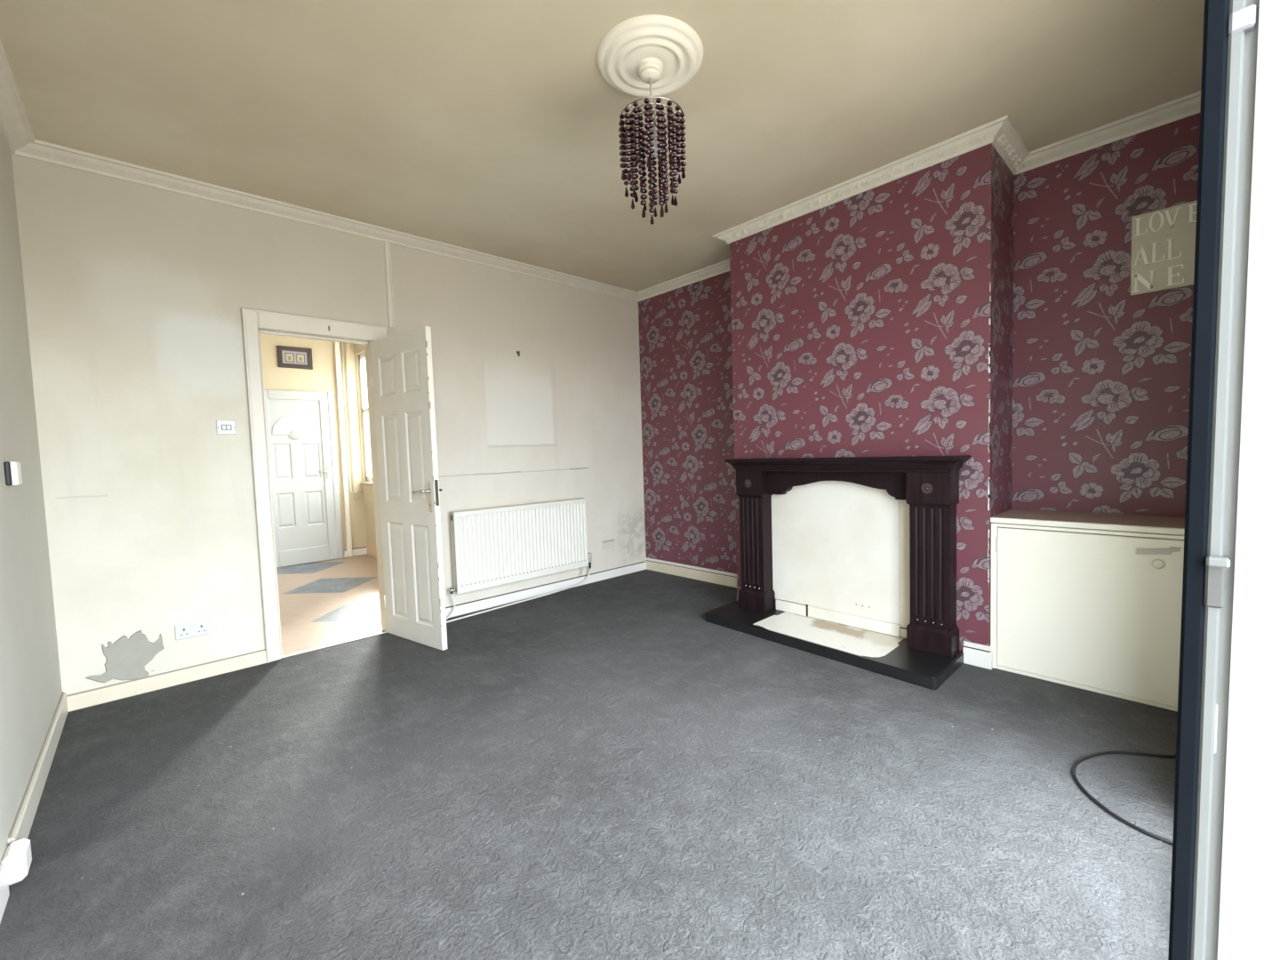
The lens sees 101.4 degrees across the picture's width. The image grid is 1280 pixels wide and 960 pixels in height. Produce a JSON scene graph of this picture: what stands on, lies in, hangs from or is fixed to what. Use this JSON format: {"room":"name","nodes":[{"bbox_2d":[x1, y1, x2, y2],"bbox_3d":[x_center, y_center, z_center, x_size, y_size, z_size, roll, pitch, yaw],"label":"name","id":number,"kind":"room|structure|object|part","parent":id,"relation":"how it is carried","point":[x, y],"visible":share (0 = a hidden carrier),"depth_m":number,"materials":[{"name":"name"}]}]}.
{"room":"living room","nodes":[
{"label":"living room","id":0,"kind":"room"},
{"bbox_2d":[0,128,62,863],"bbox_3d":[-1.481,-0.151,0.944,0.100,2.795,4.250,-5,4,-43],"label":"wall","id":1,"kind":"structure","parent":0,"point":[30,680],"depth_m":2.08,"materials":[{"name":"white paint"}]},
{"bbox_2d":[0,863,9,923],"bbox_3d":[-1.008,1.149,0.640,0.015,0.102,2.310,-5,4,-43],"label":"baseboard","id":2,"kind":"structure","parent":1,"relation":"attached to","point":[4,892],"depth_m":1.45,"materials":[{"name":"white wood"}]},
{"bbox_2d":[3,461,22,485],"bbox_3d":[-2.302,-0.025,1.923,0.027,0.086,0.105,-5,4,-43],"label":"sensor","id":3,"kind":"object","parent":1,"relation":"attached to","point":[12,470],"visible":1,"depth_m":1.90,"materials":[{"name":"white plastic"}]},
{"bbox_2d":[0,838,31,885],"bbox_3d":[-1.839,1.125,1.546,0.046,0.092,0.120,-5,4,-43],"label":"junction box","id":4,"kind":"object","parent":1,"relation":"attached to","point":[17,857],"visible":0.96,"depth_m":1.52,"materials":[{"name":"plastic"}]},
{"bbox_2d":[7,691,68,844],"bbox_3d":[-2.376,1.113,2.092,0.015,0.102,1.400,-5,4,-43],"label":"baseboard","id":5,"kind":"structure","parent":1,"relation":"attached to","point":[20,828],"depth_m":1.94,"materials":[{"name":"paint"}]},
{"bbox_2d":[260,333,366,557],"bbox_3d":[-4.608,-0.414,5.694,3.040,2.995,0.100,-5,4,-43],"label":"wall","id":6,"kind":"structure","parent":0,"point":[322,378],"depth_m":6.43,"materials":[{"name":"beige paint"}]},
{"bbox_2d":[276,345,312,369],"bbox_3d":[-4.035,-1.430,6.124,0.347,0.246,0.021,-5,4,-43],"label":"picture","id":7,"kind":"object","parent":6,"relation":"attached to","point":[287,356],"visible":1,"depth_m":6.12},
{"bbox_2d":[284,352,294,362],"bbox_3d":[-4.075,-1.423,6.085,0.088,0.104,0.004,-5,4,-43],"label":"print","id":8,"kind":"object","parent":7,"relation":"attached to","point":[289,357],"depth_m":6.08},
{"bbox_2d":[296,353,304,363],"bbox_3d":[-3.995,-1.429,6.161,0.088,0.104,0.004,-5,4,-43],"label":"print","id":9,"kind":"object","parent":7,"relation":"attached to","point":[300,357],"depth_m":6.16},
{"bbox_2d":[264,389,343,567],"bbox_3d":[-3.964,-0.032,6.161,0.729,2.040,0.114,-5,4,-43],"label":"door","id":10,"kind":"structure","parent":6,"relation":"in","point":[303,467],"depth_m":6.18,"materials":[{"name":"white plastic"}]},
{"bbox_2d":[280,416,310,429],"bbox_3d":[-4.024,-0.646,6.116,0.436,0.205,0.011,-5,4,-43],"label":"fan light","id":11,"kind":"object","parent":10,"relation":"attached to","point":[281,418],"depth_m":6.11,"materials":[{"name":"white glass"}]},
{"bbox_3d":[-3.793,-0.099,6.282,0.120,0.170,0.058,-5,4,-43],"label":"handle","id":12,"kind":"part","parent":10,"relation":"part of","materials":[{"name":"gold metal"}]},
{"bbox_2d":[333,341,352,557],"bbox_3d":[-3.674,-0.464,6.470,0.051,2.850,0.050,-5,4,-43],"label":"pipe boxing","id":13,"kind":"object","parent":6,"relation":"attached to","point":[337,355],"visible":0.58,"depth_m":6.46,"materials":[{"name":"paint"}]},
{"bbox_2d":[340,342,361,493],"bbox_3d":[-3.602,-0.865,6.522,0.130,2.058,0.038,-5,4,-43],"label":"pipe","id":14,"kind":"object","parent":6,"relation":"attached to","point":[340,342],"visible":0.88,"depth_m":6.49,"materials":[{"name":"white metal"}]},
{"bbox_2d":[344,342,361,500],"bbox_3d":[-3.595,-0.817,6.548,0.091,2.158,0.024,-5,4,-43],"label":"pipe","id":15,"kind":"object","parent":6,"relation":"attached to","point":[344,342],"visible":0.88,"depth_m":6.52,"materials":[{"name":"white metal"}]},
{"bbox_2d":[344,546,367,557],"bbox_3d":[-3.588,0.908,6.610,0.265,0.092,0.015,-5,4,-43],"label":"baseboard","id":16,"kind":"structure","parent":6,"relation":"attached to","point":[357,551],"depth_m":6.62,"materials":[{"name":"white wood"}]},
{"bbox_2d":[11,154,646,695],"bbox_3d":[-1.481,-0.416,3.933,4.220,2.995,0.111,-5,4,-43],"label":"wall","id":17,"kind":"structure","parent":0,"point":[135,294],"depth_m":2.97,"materials":[{"name":"paint"}]},
{"bbox_2d":[66,648,267,711],"bbox_3d":[-2.554,1.086,2.875,0.830,0.081,0.015,-5,4,-43],"label":"baseboard","id":18,"kind":"structure","parent":17,"relation":"attached to","point":[77,700],"depth_m":2.83,"materials":[{"name":"white wood"}]},
{"bbox_2d":[174,618,210,639],"bbox_3d":[-2.497,0.836,2.923,0.151,0.084,0.014,-5,4,-43],"label":"double socket","id":19,"kind":"object","parent":17,"relation":"attached to","point":[196,628],"visible":1,"depth_m":2.92,"materials":[{"name":"plastic"}]},
{"bbox_2d":[216,419,236,434],"bbox_3d":[-2.377,-0.303,3.007,0.089,0.083,0.014,-5,4,-43],"label":"light switch","id":20,"kind":"object","parent":17,"relation":"attached to","point":[223,427],"visible":1,"depth_m":3.00,"materials":[{"name":"plastic"}]},
{"bbox_2d":[240,307,388,663],"bbox_3d":[-2.032,0.026,3.416,0.802,2.105,0.149,-5,4,-43],"label":"door frame","id":21,"kind":"structure","parent":17,"relation":"attached to","point":[255,322],"depth_m":3.16,"materials":[{"name":"paint"}]},
{"bbox_3d":[-2.255,0.049,3.123,0.074,2.105,0.026,-5,4,-43],"label":"architrave","id":22,"kind":"part","parent":21,"relation":"part of","materials":[{"name":"paint"}]},
{"bbox_3d":[-2.017,-0.972,3.322,0.788,0.105,0.026,-5,4,-43],"label":"head architrave","id":23,"kind":"part","parent":21,"relation":"part of","materials":[{"name":"paint"}]},
{"bbox_2d":[0,37,638,302],"bbox_3d":[-0.164,-1.644,2.423,4.020,0.062,3.850,-5,4,-43],"label":"crown molding","id":24,"kind":"structure","parent":17,"relation":"attached to","point":[15,127],"depth_m":2.93,"materials":[{"name":"white paint"}]},
{"bbox_2d":[384,241,394,327],"bbox_3d":[-1.721,-1.339,3.598,0.040,0.578,0.016,-5,4,-43],"label":"cable trunking","id":25,"kind":"object","parent":17,"relation":"attached to","point":[387,245],"visible":1,"depth_m":3.59,"materials":[{"name":"paint"}]},
{"bbox_2d":[370,326,447,650],"bbox_3d":[-1.505,0.064,3.390,0.659,1.985,0.142,0,4,36],"label":"door","id":26,"kind":"structure","parent":17,"relation":"in","point":[402,366],"depth_m":3.35,"materials":[{"name":"paint"}]},
{"bbox_3d":[-1.347,0.107,3.226,0.138,0.183,0.054,0,4,36],"label":"handle","id":27,"kind":"part","parent":26,"relation":"part of","materials":[{"name":"silver metal"}]},
{"bbox_3d":[-1.241,0.079,3.202,0.010,0.160,0.022,0,4,36],"label":"latch plate","id":28,"kind":"part","parent":26,"relation":"part of","materials":[{"name":"metal"}]},
{"bbox_2d":[449,497,591,593],"bbox_3d":[-0.939,0.552,4.322,1.325,0.707,0.098,-5,4,-43],"label":"radiator","id":29,"kind":"object","parent":17,"relation":"attached to","point":[492,547],"visible":1,"depth_m":4.21,"materials":[{"name":"metal"}]},
{"bbox_2d":[446,593,455,619],"bbox_3d":[-1.435,0.941,3.853,0.022,0.188,0.155,1,4,43],"label":"pipe","id":30,"kind":"object","parent":29,"relation":"attached to","point":[450,615],"visible":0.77,"depth_m":3.89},
{"bbox_3d":[-1.385,0.535,3.890,0.006,0.589,0.064,-5,4,-43],"label":"panel","id":31,"kind":"part","parent":29,"relation":"part of","materials":[{"name":"metal"}]},
{"bbox_2d":[449,497,583,512],"bbox_3d":[-0.953,0.204,4.289,1.218,0.008,0.064,-5,4,-43],"label":"grille","id":32,"kind":"object","parent":29,"relation":"attached to","point":[572,500],"depth_m":4.25,"materials":[{"name":"metal"}]},
{"bbox_2d":[446,568,591,623],"bbox_3d":[-0.992,0.927,4.233,0.031,0.148,1.541,1,4,44],"label":"pipe","id":33,"kind":"object","parent":29,"relation":"attached to","point":[589,569],"visible":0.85,"depth_m":4.24,"materials":[{"name":"white metal"}]},
{"bbox_2d":[445,560,646,617],"bbox_3d":[-0.812,0.941,4.512,2.420,0.081,0.015,-5,4,-43],"label":"baseboard","id":34,"kind":"structure","parent":17,"relation":"attached to","point":[479,604],"depth_m":4.45,"materials":[{"name":"white wood"}]},
{"bbox_2d":[601,538,615,550],"bbox_3d":[-0.298,0.625,4.995,0.155,0.114,0.006,-5,4,-43],"label":"plate","id":35,"kind":"object","parent":17,"relation":"attached to","point":[608,543],"visible":1,"depth_m":4.99,"materials":[{"name":"white plastic"}]},
{"bbox_2d":[354,344,375,544],"bbox_3d":[-2.366,-0.472,5.455,0.100,2.995,3.320,-5,4,-43],"label":"wall","id":36,"kind":"structure","parent":0,"point":[359,348],"depth_m":6.58,"materials":[{"name":"beige paint"}]},
{"bbox_2d":[359,352,372,485],"bbox_3d":[-2.894,-0.738,5.960,0.125,1.615,1.848,-5,4,-43],"label":"window","id":37,"kind":"structure","parent":36,"relation":"in","point":[362,357],"depth_m":6.59,"materials":[{"name":"white plastic"}]},
{"bbox_3d":[-2.891,0.058,5.983,0.065,0.023,1.848,-5,4,-43],"label":"sill","id":38,"kind":"part","parent":37,"relation":"part of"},
{"bbox_2d":[366,542,376,557],"bbox_3d":[-2.358,0.899,5.486,0.012,0.155,3.304,-5,4,-43],"label":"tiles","id":39,"kind":"structure","parent":36,"relation":"attached to","point":[371,548],"depth_m":6.53,"materials":[{"name":"beige tile"}]},
{"bbox_2d":[0,553,1177,959],"bbox_3d":[-1.325,1.076,3.548,4.700,0.050,7.780,-5,4,-43],"label":"floor","id":40,"kind":"structure","parent":0,"point":[607,769],"depth_m":1.79,"materials":[{"name":"grey carpet"}]},
{"bbox_2d":[704,600,963,689],"bbox_3d":[1.081,0.962,3.232,0.463,0.060,1.500,-5,4,-43],"label":"hearth","id":41,"kind":"object","parent":40,"relation":"on","point":[881,653],"visible":0.98,"depth_m":3.04,"materials":[{"name":"black stone"}]},
{"bbox_2d":[771,480,910,638],"bbox_3d":[1.241,0.449,3.339,0.017,0.939,1.080,-5,4,-43],"label":"fireboard","id":42,"kind":"object","parent":41,"relation":"on","point":[843,547],"visible":0.84,"depth_m":3.30,"materials":[{"name":"white paint"}]},
{"bbox_2d":[725,455,971,657],"bbox_3d":[1.188,0.394,3.252,0.196,1.064,1.463,-5,4,-43],"label":"surround","id":43,"kind":"object","parent":41,"relation":"on","point":[929,484],"visible":1,"depth_m":2.90,"materials":[{"name":"brown wood"}]},
{"bbox_2d":[725,455,971,472],"bbox_3d":[1.173,-0.095,3.225,0.196,0.084,1.463,-5,4,-43],"label":"mantel shelf","id":44,"kind":"object","parent":43,"relation":"attached to","point":[898,464],"depth_m":3.06,"materials":[{"name":"brown wood"}]},
{"bbox_2d":[990,508,1184,711],"bbox_3d":[2.257,0.587,2.631,0.481,0.799,0.749,-5,4,-43],"label":"base cabinet","id":45,"kind":"object","parent":40,"relation":"on","point":[1100,613],"visible":0.82,"depth_m":2.47,"materials":[{"name":"paint"}]},
{"bbox_2d":[990,508,1184,535],"bbox_3d":[2.251,0.201,2.616,0.463,0.027,0.749,-5,4,-43],"label":"countertop","id":46,"kind":"structure","parent":45,"relation":"on","point":[1162,524],"depth_m":2.54,"materials":[{"name":"white wood"}]},
{"bbox_3d":[2.253,0.366,2.277,0.019,0.042,0.042,-5,4,-43],"label":"knob","id":47,"kind":"part","parent":45,"relation":"part of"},
{"bbox_2d":[1072,751,1175,845],"bbox_3d":[1.750,1.040,1.860,0.738,0.011,0.308,-5,4,-43],"label":"cable","id":48,"kind":"object","parent":40,"relation":"on","point":[1076,763],"visible":0.74,"depth_m":1.82,"materials":[{"name":"black plastic"}]},
{"bbox_2d":[0,0,1204,291],"bbox_3d":[-0.046,-1.712,2.292,4.220,0.080,4.300,-5,4,-43],"label":"ceiling","id":49,"kind":"structure","parent":0,"point":[491,127],"depth_m":2.27,"materials":[{"name":"white paint"}]},
{"bbox_2d":[596,14,703,96],"bbox_3d":[0.040,-1.634,2.067,0.420,0.055,0.420,-5,4,-43],"label":"ceiling rose","id":50,"kind":"object","parent":49,"relation":"attached to","point":[668,44],"visible":0.87,"depth_m":2.01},
{"bbox_2d":[618,66,686,224],"bbox_3d":[0.049,-1.325,2.085,0.267,0.564,0.267,-5,4,-43],"label":"pendant light","id":51,"kind":"object","parent":50,"relation":"hanging from","point":[654,148],"visible":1,"depth_m":2.04,"materials":[{"name":"purple glass"}]},
{"bbox_3d":[0.044,-1.517,2.074,0.006,0.150,0.006,0,3,24],"label":"cord","id":52,"kind":"part","parent":51,"relation":"part of","materials":[{"name":"white plastic"}]},
{"bbox_3d":[0.046,-1.432,2.078,0.253,0.050,0.253,-5,4,-43],"label":"ring frame","id":53,"kind":"part","parent":51,"relation":"part of","materials":[{"name":"silver metal"}]},
{"bbox_3d":[0.049,-1.346,2.083,0.056,0.122,0.055,-5,4,-43],"label":"lamp bulb","id":54,"kind":"part","parent":51,"relation":"part of","materials":[{"name":"white glass"}]},
{"bbox_2d":[729,143,1014,651],"bbox_3d":[1.420,-0.381,3.440,0.480,2.795,1.616,-5,4,-43],"label":"wall","id":55,"kind":"structure","parent":0,"point":[878,321],"depth_m":2.99,"materials":[{"name":"paper"}]},
{"bbox_2d":[637,90,1200,301],"bbox_3d":[1.093,-1.749,3.605,0.564,0.062,3.850,-5,4,-43],"label":"crown molding","id":56,"kind":"structure","parent":55,"relation":"attached to","point":[1001,132],"depth_m":2.79,"materials":[{"name":"white paint"}]},
{"bbox_2d":[963,640,992,669],"bbox_3d":[1.806,0.933,2.798,0.030,0.118,0.130,-5,4,-43],"label":"baseboard","id":57,"kind":"structure","parent":55,"relation":"attached to","point":[975,654],"depth_m":2.79,"materials":[{"name":"white wood"}]},
{"bbox_2d":[638,112,1199,574],"bbox_3d":[1.469,-0.403,3.808,0.102,2.795,4.120,-5,4,-43],"label":"wall","id":58,"kind":"structure","parent":0,"point":[1101,372],"depth_m":2.83,"materials":[{"name":"paper"}]},
{"bbox_2d":[645,557,737,600],"bbox_3d":[0.398,0.877,4.640,0.478,0.118,1.486,-5,4,-43],"label":"baseboard","id":59,"kind":"structure","parent":58,"relation":"attached to","point":[708,575],"depth_m":4.87,"materials":[{"name":"beige wood"}]},
{"bbox_2d":[1130,200,1197,295],"bbox_3d":[2.539,-1.114,2.520,0.019,0.385,0.255,-5,4,-43],"label":"wall plaque","id":60,"kind":"object","parent":58,"relation":"attached to","point":[1163,240],"visible":0.95,"depth_m":2.53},
{"bbox_3d":[1.292,-0.243,0.999,4.020,2.795,0.270,-5,4,-43],"label":"wall","id":61,"kind":"structure","parent":0,"visible":0},
{"bbox_2d":[1168,0,1279,959],"bbox_3d":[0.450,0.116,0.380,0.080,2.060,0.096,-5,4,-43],"label":"door","id":62,"kind":"structure","parent":61,"relation":"in","point":[1225,887],"depth_m":0.36,"materials":[{"name":"plastic"}]}
]}

